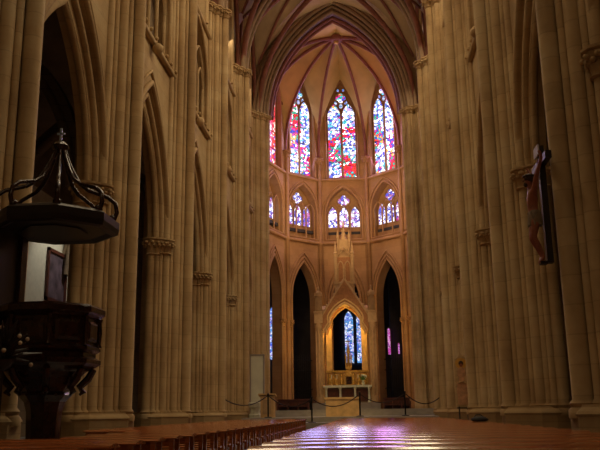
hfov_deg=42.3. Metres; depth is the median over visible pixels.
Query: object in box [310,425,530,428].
bench
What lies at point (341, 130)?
window
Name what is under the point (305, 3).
trim
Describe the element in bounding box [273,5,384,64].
trim
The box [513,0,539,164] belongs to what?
trim
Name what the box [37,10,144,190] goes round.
ceiling
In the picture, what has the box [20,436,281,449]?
floor
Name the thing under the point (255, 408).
pedestal
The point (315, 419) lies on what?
step
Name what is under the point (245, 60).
trim
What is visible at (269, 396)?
rope
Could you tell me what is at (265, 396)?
rope
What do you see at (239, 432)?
bench
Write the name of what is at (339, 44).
trim
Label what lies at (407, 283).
trim
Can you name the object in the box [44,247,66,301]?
painting
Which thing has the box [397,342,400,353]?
window
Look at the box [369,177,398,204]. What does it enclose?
hood
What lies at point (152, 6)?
trim
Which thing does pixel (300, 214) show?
light
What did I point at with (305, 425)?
bench
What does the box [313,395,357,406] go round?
rope
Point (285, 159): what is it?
trim
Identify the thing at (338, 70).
ceiling
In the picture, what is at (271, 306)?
window
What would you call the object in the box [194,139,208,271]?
trim
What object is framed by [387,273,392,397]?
wall
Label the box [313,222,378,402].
canopy
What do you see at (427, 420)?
bench
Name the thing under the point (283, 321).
trim
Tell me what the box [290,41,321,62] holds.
ceiling
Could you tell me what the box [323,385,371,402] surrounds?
altar
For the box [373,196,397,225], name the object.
light
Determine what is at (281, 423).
bench
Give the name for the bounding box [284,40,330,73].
trim
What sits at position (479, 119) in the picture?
trim
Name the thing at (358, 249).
wall
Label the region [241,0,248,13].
trim
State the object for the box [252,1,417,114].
trim
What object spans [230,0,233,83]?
window
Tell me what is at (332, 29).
ceiling
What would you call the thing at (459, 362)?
panel
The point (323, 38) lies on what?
trim
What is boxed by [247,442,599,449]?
bench
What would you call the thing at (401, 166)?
trim
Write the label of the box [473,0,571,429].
pillar
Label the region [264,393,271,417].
post
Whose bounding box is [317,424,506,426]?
bench
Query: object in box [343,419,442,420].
bench
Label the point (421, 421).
bench
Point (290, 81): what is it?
ceiling
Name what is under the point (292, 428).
bench
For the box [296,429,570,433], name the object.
bench
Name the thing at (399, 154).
trim
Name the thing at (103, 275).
pillar
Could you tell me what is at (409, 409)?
floor
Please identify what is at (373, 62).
ceiling
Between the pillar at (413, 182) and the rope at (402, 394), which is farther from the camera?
the pillar at (413, 182)
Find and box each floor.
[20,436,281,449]
[260,408,433,413]
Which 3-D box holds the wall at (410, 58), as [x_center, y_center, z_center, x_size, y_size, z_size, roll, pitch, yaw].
[2.028,-11.437,48.077,12.400,9.600,0.600,-2,-14,5]
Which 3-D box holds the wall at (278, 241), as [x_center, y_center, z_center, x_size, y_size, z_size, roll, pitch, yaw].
[-2.042,-0.069,51.041,0.700,25.600,3.713,-7,-15,23]
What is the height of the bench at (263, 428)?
0.469 m
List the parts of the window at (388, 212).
glass, tracery plate, glass, glass, glass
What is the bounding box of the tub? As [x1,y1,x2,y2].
[0,301,105,395]
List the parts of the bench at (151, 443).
seat, leg, leg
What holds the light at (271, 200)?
on the window at (271, 199)
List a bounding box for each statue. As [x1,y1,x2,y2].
[314,287,321,310]
[367,285,375,309]
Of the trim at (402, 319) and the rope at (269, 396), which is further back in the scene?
the trim at (402, 319)
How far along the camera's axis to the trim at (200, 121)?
31.73 m
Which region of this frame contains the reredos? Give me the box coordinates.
[326,325,368,384]
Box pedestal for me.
[248,402,260,417]
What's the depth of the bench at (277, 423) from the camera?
22.05 m
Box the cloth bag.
[471,414,487,421]
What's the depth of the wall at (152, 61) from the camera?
25.63 m
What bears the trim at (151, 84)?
attached to the wall at (152, 61)
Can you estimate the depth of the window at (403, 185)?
51.68 m
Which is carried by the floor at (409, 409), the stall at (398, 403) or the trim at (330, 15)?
the stall at (398, 403)
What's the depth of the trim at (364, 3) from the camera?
46.29 m
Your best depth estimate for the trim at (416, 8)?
45.66 m
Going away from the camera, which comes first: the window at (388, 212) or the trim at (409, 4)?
the trim at (409, 4)
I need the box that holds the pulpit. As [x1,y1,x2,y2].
[0,128,119,438]
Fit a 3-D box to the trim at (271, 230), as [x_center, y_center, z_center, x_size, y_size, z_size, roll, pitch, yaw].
[-1.683,-1.708,51.258,0.260,4.820,3.713,-7,-15,23]
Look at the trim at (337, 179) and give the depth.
54.23 m
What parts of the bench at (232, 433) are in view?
seat, leg, leg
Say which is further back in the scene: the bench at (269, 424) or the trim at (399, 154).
the trim at (399, 154)
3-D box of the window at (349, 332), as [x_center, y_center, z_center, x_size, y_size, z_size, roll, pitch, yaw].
[4.489,9.090,63.293,1.864,4.352,0.120,-2,-14,5]
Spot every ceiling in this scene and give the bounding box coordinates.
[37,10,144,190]
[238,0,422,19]
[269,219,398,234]
[279,43,327,134]
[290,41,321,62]
[303,44,331,135]
[309,24,354,40]
[320,44,361,131]
[341,43,375,135]
[346,42,399,130]
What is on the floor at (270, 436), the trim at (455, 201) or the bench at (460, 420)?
the bench at (460, 420)
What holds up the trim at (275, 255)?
attached to the wall at (278, 241)
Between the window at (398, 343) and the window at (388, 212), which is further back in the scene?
the window at (398, 343)
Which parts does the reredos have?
panel, panel, cornice, panel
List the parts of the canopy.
lancet moulding, arch moulding, arch moulding, lancet moulding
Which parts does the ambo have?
panel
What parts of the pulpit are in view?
stem, soffit panel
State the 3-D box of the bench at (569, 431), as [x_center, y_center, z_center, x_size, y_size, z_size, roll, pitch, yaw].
[1.807,2.968,10.225,3.840,0.469,0.660,-2,-14,5]
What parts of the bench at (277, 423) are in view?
seat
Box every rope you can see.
[225,396,266,405]
[269,396,309,406]
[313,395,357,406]
[361,394,403,402]
[406,394,438,403]
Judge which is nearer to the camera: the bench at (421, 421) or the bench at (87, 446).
the bench at (87, 446)
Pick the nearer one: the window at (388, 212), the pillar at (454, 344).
the pillar at (454, 344)
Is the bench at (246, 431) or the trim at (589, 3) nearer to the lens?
the trim at (589, 3)
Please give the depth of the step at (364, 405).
45.64 m
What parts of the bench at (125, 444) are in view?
seat, leg, leg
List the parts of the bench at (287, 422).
seat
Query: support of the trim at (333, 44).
attached to the wall at (296, 248)
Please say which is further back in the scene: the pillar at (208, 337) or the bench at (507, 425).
the pillar at (208, 337)
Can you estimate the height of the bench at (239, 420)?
0.469 m
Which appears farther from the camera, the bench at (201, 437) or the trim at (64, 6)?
the trim at (64, 6)
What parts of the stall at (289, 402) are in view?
rail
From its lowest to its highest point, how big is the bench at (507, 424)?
0.469 m
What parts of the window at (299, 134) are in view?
glass, frame, tracery plate, glass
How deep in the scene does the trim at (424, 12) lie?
40.19 m
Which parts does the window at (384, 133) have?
tracery plate, glass, glass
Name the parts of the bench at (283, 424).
seat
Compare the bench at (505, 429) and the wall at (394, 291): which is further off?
the wall at (394, 291)
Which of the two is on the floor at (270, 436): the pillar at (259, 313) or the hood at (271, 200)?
the pillar at (259, 313)
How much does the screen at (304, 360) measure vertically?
3.750 m
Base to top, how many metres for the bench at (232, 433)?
0.469 m
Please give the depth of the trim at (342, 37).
51.24 m
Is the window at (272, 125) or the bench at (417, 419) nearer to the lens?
the bench at (417, 419)
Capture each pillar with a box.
[0,0,45,438]
[59,0,146,438]
[133,0,197,426]
[190,0,231,422]
[225,63,252,420]
[249,109,271,410]
[398,104,434,407]
[413,54,447,417]
[421,0,467,419]
[443,0,502,422]
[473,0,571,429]
[535,0,599,431]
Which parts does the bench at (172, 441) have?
seat, leg, leg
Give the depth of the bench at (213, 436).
13.08 m
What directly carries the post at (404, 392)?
on the step at (315, 419)
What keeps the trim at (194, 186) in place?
attached to the wall at (152, 61)
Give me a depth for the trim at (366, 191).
54.01 m
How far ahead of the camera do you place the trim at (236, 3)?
40.98 m
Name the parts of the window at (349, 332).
glass, glass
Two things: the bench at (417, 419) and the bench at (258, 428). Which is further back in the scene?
the bench at (417, 419)
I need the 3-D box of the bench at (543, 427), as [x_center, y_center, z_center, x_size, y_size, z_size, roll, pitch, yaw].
[1.963,3.395,12.008,3.840,0.469,0.660,-2,-14,5]
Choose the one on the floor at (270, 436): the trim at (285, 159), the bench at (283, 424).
the bench at (283, 424)
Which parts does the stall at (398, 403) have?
rail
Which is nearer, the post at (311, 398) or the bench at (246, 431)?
the bench at (246, 431)
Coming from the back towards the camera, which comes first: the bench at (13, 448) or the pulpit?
the pulpit
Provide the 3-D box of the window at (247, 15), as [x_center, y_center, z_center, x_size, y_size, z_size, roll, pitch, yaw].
[-3.393,-9.631,44.662,0.680,7.240,3.680,-2,-14,5]
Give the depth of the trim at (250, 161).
44.94 m
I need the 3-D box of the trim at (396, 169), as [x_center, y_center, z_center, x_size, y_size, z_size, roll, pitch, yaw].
[5.793,-1.308,53.367,0.260,4.820,3.129,12,-18,-42]
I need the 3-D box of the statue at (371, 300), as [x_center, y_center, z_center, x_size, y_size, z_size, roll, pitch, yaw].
[4.458,4.547,48.531,0.439,1.571,0.444,11,-18,-40]
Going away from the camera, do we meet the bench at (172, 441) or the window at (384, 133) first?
the bench at (172, 441)
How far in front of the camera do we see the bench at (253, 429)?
17.58 m
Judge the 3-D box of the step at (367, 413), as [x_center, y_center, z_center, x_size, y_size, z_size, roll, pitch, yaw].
[2.035,9.452,37.600,10.600,0.680,0.400,-2,-14,5]
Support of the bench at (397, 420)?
on the floor at (270, 436)
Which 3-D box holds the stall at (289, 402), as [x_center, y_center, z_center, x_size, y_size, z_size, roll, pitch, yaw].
[-0.389,10.269,44.325,1.850,0.630,0.600,-2,-14,5]
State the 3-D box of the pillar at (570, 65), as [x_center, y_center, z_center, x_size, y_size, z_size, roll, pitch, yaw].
[5.068,-5.565,13.708,2.038,18.600,2.370,-13,-18,40]
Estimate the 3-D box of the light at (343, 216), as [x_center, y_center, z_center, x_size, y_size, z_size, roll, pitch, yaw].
[3.127,-0.556,55.157,2.363,1.632,0.090,-2,-14,5]
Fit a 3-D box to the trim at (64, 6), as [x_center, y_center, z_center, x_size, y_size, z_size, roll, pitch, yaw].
[-5.246,-3.874,17.437,0.480,4.954,5.340,-2,-14,5]
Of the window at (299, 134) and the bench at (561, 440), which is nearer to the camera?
the bench at (561, 440)
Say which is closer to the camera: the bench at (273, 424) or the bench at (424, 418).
the bench at (273, 424)
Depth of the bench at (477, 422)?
17.22 m
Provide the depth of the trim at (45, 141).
27.16 m
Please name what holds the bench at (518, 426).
on the floor at (270, 436)
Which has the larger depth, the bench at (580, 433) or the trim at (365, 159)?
the trim at (365, 159)
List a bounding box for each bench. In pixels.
[0,437,165,449]
[0,440,145,449]
[0,444,120,449]
[0,448,87,449]
[60,435,182,449]
[84,428,238,449]
[86,433,196,449]
[101,427,245,449]
[107,432,210,449]
[115,426,251,448]
[124,430,221,449]
[128,425,257,445]
[140,425,262,445]
[140,429,230,449]
[157,424,267,442]
[168,423,275,440]
[184,422,282,438]
[194,423,271,441]
[197,421,288,435]
[201,422,279,438]
[214,420,296,433]
[219,422,285,437]
[222,421,294,433]
[227,419,302,431]
[239,420,300,431]
[244,421,291,435]
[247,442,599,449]
[257,420,298,432]
[262,438,599,445]
[265,419,306,429]
[273,435,599,441]
[280,419,304,429]
[282,432,599,438]
[290,430,589,435]
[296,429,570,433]
[302,427,555,431]
[306,426,542,429]
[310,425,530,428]
[314,424,519,427]
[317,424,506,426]
[320,423,503,425]
[324,422,496,424]
[327,421,472,423]
[330,420,470,422]
[333,420,426,421]
[337,419,416,420]
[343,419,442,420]
[345,421,460,422]
[350,418,444,419]
[352,420,459,421]
[352,422,476,423]
[369,419,461,420]
[397,447,599,449]
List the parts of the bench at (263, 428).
seat, leg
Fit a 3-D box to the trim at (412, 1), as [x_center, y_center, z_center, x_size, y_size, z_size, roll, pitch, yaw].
[4.968,-13.014,43.216,0.170,3.930,4.341,11,-18,-40]
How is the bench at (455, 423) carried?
on the floor at (270, 436)
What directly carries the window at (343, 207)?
in the wall at (358, 249)
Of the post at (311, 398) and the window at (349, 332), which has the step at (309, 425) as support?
the post at (311, 398)
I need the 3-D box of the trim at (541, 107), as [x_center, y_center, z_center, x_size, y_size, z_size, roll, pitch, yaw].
[5.358,-3.974,16.531,0.340,4.420,4.720,-2,-14,5]
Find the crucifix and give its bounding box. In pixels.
[522,144,553,265]
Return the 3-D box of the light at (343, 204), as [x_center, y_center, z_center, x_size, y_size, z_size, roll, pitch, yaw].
[3.088,-1.086,54.895,2.526,0.746,0.100,-2,-14,5]
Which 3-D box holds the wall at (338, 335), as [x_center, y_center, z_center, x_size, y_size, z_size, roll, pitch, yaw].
[4.599,9.335,63.566,5.400,13.000,0.300,-2,-14,5]
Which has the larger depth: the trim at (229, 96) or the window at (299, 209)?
the window at (299, 209)
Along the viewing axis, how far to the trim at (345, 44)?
53.27 m
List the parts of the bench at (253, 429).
seat, leg, leg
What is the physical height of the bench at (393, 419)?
0.469 m
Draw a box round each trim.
[34,111,144,240]
[40,62,75,186]
[44,0,107,181]
[62,172,144,275]
[142,70,169,237]
[145,17,177,78]
[146,0,172,63]
[193,186,199,270]
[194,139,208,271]
[196,6,212,139]
[196,13,208,128]
[219,0,227,8]
[226,197,233,294]
[227,78,236,182]
[227,85,233,173]
[234,0,239,64]
[239,0,425,67]
[239,14,255,96]
[240,0,259,65]
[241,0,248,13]
[241,0,423,68]
[249,128,254,213]
[249,140,251,205]
[249,243,252,310]
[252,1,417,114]
[257,0,289,64]
[259,0,402,107]
[259,0,417,101]
[269,161,286,238]
[270,245,285,398]
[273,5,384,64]
[279,319,286,326]
[283,149,290,157]
[283,154,290,398]
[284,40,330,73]
[284,42,331,148]
[288,172,319,244]
[290,252,319,398]
[303,37,330,46]
[315,158,323,164]
[316,164,326,384]
[317,43,334,157]
[321,178,365,244]
[325,266,367,370]
[331,34,341,43]
[338,43,366,155]
[340,36,361,41]
[340,41,399,144]
[341,39,373,54]
[361,156,368,162]
[362,161,372,391]
[367,168,399,242]
[371,250,407,401]
[376,317,404,324]
[380,0,413,56]
[394,145,401,152]
[397,149,412,407]
[400,164,406,235]
[404,0,425,55]
[406,267,414,407]
[411,0,420,8]
[415,6,423,97]
[423,6,427,54]
[442,19,450,129]
[455,201,457,251]
[464,20,475,63]
[466,0,474,46]
[477,88,489,226]
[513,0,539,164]
[528,0,545,162]
[586,0,594,43]
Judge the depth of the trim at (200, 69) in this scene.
32.56 m
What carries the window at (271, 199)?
in the wall at (278, 241)
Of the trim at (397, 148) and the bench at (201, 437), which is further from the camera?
the trim at (397, 148)
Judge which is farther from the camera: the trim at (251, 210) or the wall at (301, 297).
the wall at (301, 297)
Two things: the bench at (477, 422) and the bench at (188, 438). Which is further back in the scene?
the bench at (477, 422)
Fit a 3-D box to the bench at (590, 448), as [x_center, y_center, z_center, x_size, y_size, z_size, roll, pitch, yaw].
[1.416,1.900,5.768,3.840,0.469,0.660,-2,-14,5]
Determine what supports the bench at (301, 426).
on the floor at (270, 436)
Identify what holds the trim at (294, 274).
attached to the wall at (296, 248)
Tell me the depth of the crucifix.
12.60 m
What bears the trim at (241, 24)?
attached to the wall at (152, 61)
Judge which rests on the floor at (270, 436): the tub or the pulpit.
the pulpit
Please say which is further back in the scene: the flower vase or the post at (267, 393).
the flower vase
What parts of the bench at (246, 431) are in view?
seat, leg, leg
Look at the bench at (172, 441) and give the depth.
10.36 m
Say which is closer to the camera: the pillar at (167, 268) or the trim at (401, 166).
the pillar at (167, 268)
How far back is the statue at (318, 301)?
48.69 m
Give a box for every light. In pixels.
[269,192,279,206]
[290,200,314,227]
[326,204,360,214]
[328,206,359,228]
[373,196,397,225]
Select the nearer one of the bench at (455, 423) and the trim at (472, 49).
the bench at (455, 423)
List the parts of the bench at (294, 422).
seat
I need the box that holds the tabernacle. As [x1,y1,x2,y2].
[344,339,353,384]
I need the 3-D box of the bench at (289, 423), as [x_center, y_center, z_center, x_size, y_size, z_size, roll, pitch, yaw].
[-1.737,6.764,25.767,2.940,0.469,0.660,-2,-14,5]
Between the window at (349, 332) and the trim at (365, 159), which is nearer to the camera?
the trim at (365, 159)
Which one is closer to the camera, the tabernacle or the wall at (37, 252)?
the wall at (37, 252)
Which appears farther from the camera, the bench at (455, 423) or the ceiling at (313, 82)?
the ceiling at (313, 82)
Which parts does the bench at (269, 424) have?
seat, leg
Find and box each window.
[205,0,208,24]
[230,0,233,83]
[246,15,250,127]
[269,86,282,167]
[269,169,284,232]
[270,306,271,358]
[288,86,315,177]
[289,180,318,239]
[322,182,365,239]
[324,80,359,178]
[343,310,361,363]
[368,84,396,175]
[369,177,400,237]
[386,327,391,354]
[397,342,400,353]
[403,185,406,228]
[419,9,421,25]
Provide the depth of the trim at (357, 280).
53.23 m
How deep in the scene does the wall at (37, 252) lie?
30.39 m
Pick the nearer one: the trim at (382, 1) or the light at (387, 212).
the trim at (382, 1)
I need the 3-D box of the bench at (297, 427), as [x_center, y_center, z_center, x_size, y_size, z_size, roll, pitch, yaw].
[-1.503,7.405,28.441,2.940,0.469,0.660,-2,-14,5]
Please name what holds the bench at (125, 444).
on the floor at (270, 436)
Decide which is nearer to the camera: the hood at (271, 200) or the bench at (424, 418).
the bench at (424, 418)
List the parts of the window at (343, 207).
glass, tracery plate, glass, glass, glass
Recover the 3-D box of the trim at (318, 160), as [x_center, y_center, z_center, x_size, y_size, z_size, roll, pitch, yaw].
[1.340,-4.505,55.563,0.703,0.450,0.688,-2,-14,5]
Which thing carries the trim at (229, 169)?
attached to the wall at (152, 61)
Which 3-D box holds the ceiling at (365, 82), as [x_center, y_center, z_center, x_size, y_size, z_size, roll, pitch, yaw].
[3.792,-8.675,53.880,5.193,6.900,3.084,8,-16,-32]
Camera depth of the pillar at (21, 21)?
13.47 m
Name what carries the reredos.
on the step at (364, 405)
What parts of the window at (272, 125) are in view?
glass, frame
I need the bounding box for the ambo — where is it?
[258,393,276,417]
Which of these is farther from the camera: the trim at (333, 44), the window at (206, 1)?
the trim at (333, 44)
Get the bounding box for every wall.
[17,131,142,436]
[25,185,67,301]
[78,0,252,408]
[256,33,417,99]
[269,89,285,409]
[270,268,310,408]
[287,83,319,402]
[320,82,369,384]
[333,276,391,397]
[366,81,401,408]
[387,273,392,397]
[388,266,403,397]
[400,115,407,266]
[422,0,599,399]
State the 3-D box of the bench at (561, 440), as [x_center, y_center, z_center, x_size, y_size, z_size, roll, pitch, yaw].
[1.572,2.327,7.551,3.840,0.469,0.660,-2,-14,5]
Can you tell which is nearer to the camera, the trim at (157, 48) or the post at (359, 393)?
the trim at (157, 48)
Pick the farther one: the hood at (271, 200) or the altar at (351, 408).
the hood at (271, 200)
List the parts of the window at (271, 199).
glass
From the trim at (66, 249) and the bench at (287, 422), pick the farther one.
the trim at (66, 249)
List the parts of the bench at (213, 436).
seat, leg, leg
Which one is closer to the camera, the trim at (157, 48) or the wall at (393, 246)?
the trim at (157, 48)
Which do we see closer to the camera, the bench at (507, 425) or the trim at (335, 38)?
the bench at (507, 425)
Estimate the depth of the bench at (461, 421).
19.01 m
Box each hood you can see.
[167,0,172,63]
[269,169,284,207]
[289,180,317,204]
[322,182,365,214]
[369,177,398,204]
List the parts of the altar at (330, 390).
panel, panel, panel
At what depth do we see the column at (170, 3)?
26.60 m
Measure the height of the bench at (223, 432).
0.469 m
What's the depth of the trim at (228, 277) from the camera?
37.33 m
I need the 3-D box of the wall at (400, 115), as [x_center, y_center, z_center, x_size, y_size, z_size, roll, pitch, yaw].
[7.697,-0.385,50.309,0.700,25.600,3.586,2,-14,-13]
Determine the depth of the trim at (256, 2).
40.95 m
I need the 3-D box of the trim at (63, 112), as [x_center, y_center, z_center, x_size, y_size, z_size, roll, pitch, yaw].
[-8.447,-3.190,20.938,5.600,4.754,0.540,-2,-14,5]
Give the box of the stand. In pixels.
[0,318,41,413]
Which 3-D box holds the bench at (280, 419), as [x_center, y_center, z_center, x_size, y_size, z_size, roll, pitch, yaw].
[-1.269,8.046,31.116,2.940,0.469,0.660,-2,-14,5]
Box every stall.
[277,399,309,409]
[383,397,410,408]
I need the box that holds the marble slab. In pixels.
[250,354,264,410]
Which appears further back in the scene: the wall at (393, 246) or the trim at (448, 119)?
the wall at (393, 246)
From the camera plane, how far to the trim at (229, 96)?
38.77 m
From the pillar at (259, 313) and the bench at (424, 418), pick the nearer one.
the bench at (424, 418)
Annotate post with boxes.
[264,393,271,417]
[308,397,315,422]
[358,392,362,415]
[402,391,408,415]
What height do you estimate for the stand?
2.065 m
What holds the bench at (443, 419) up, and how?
on the floor at (270, 436)
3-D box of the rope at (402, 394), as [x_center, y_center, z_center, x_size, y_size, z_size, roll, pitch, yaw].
[3.663,7.733,34.566,1.904,0.398,0.048,-2,-14,5]
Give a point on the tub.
(68, 335)
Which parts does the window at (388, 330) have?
glass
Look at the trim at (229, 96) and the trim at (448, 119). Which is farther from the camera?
the trim at (229, 96)
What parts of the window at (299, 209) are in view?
glass, glass, glass, tracery plate, glass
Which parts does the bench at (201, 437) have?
seat, leg, leg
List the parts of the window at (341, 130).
glass, glass, glass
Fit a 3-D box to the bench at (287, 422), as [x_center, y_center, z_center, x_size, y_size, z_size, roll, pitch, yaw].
[-1.815,6.550,24.875,2.940,0.469,0.660,-2,-14,5]
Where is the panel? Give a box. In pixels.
[454,354,468,419]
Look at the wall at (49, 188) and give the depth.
33.78 m
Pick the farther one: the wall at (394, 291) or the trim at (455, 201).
the wall at (394, 291)
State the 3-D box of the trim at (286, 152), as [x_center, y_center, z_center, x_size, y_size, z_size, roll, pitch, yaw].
[-0.960,-4.915,53.727,0.703,0.450,0.688,-2,-14,5]
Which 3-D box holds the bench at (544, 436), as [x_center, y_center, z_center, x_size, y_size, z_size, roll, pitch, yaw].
[1.650,2.541,8.442,3.840,0.469,0.660,-2,-14,5]
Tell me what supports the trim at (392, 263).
attached to the wall at (393, 246)
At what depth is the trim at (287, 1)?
46.97 m
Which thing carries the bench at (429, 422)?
on the floor at (270, 436)
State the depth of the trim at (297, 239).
53.59 m
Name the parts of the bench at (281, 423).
seat, leg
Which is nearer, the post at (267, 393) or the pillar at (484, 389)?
the pillar at (484, 389)
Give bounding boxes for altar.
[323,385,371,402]
[324,397,358,416]
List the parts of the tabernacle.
door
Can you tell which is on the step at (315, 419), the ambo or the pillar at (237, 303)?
the ambo
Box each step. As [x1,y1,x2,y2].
[242,415,438,421]
[275,412,434,416]
[306,422,329,428]
[313,402,380,409]
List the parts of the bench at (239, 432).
seat, leg, leg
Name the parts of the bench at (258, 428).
seat, leg, leg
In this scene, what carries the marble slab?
on the floor at (409, 409)
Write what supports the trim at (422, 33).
attached to the wall at (511, 2)
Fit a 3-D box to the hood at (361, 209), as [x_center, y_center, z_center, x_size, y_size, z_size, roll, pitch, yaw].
[3.057,-1.881,54.830,3.120,2.363,0.120,-2,-14,5]
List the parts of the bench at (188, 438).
seat, leg, leg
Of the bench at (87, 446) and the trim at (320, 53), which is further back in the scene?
the trim at (320, 53)
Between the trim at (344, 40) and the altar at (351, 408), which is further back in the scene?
the trim at (344, 40)
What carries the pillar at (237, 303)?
on the floor at (270, 436)
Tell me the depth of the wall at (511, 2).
18.68 m
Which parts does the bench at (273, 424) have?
seat, leg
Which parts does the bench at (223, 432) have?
seat, leg, leg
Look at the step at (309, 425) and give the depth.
32.42 m
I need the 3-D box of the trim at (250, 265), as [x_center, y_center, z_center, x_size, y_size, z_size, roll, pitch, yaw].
[-3.107,1.978,41.854,0.480,4.954,5.340,-2,-14,5]
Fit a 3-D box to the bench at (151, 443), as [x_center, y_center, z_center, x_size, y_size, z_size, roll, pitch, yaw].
[-3.143,2.918,9.721,2.940,0.469,0.660,-2,-14,5]
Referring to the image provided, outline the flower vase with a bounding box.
[360,374,366,384]
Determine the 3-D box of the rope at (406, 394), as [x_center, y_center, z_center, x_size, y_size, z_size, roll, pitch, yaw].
[5.570,7.879,35.148,2.186,0.463,0.048,10,-17,-37]
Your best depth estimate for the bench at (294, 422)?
27.33 m
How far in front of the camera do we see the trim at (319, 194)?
54.10 m
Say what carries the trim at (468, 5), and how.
attached to the wall at (511, 2)
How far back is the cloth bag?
17.98 m

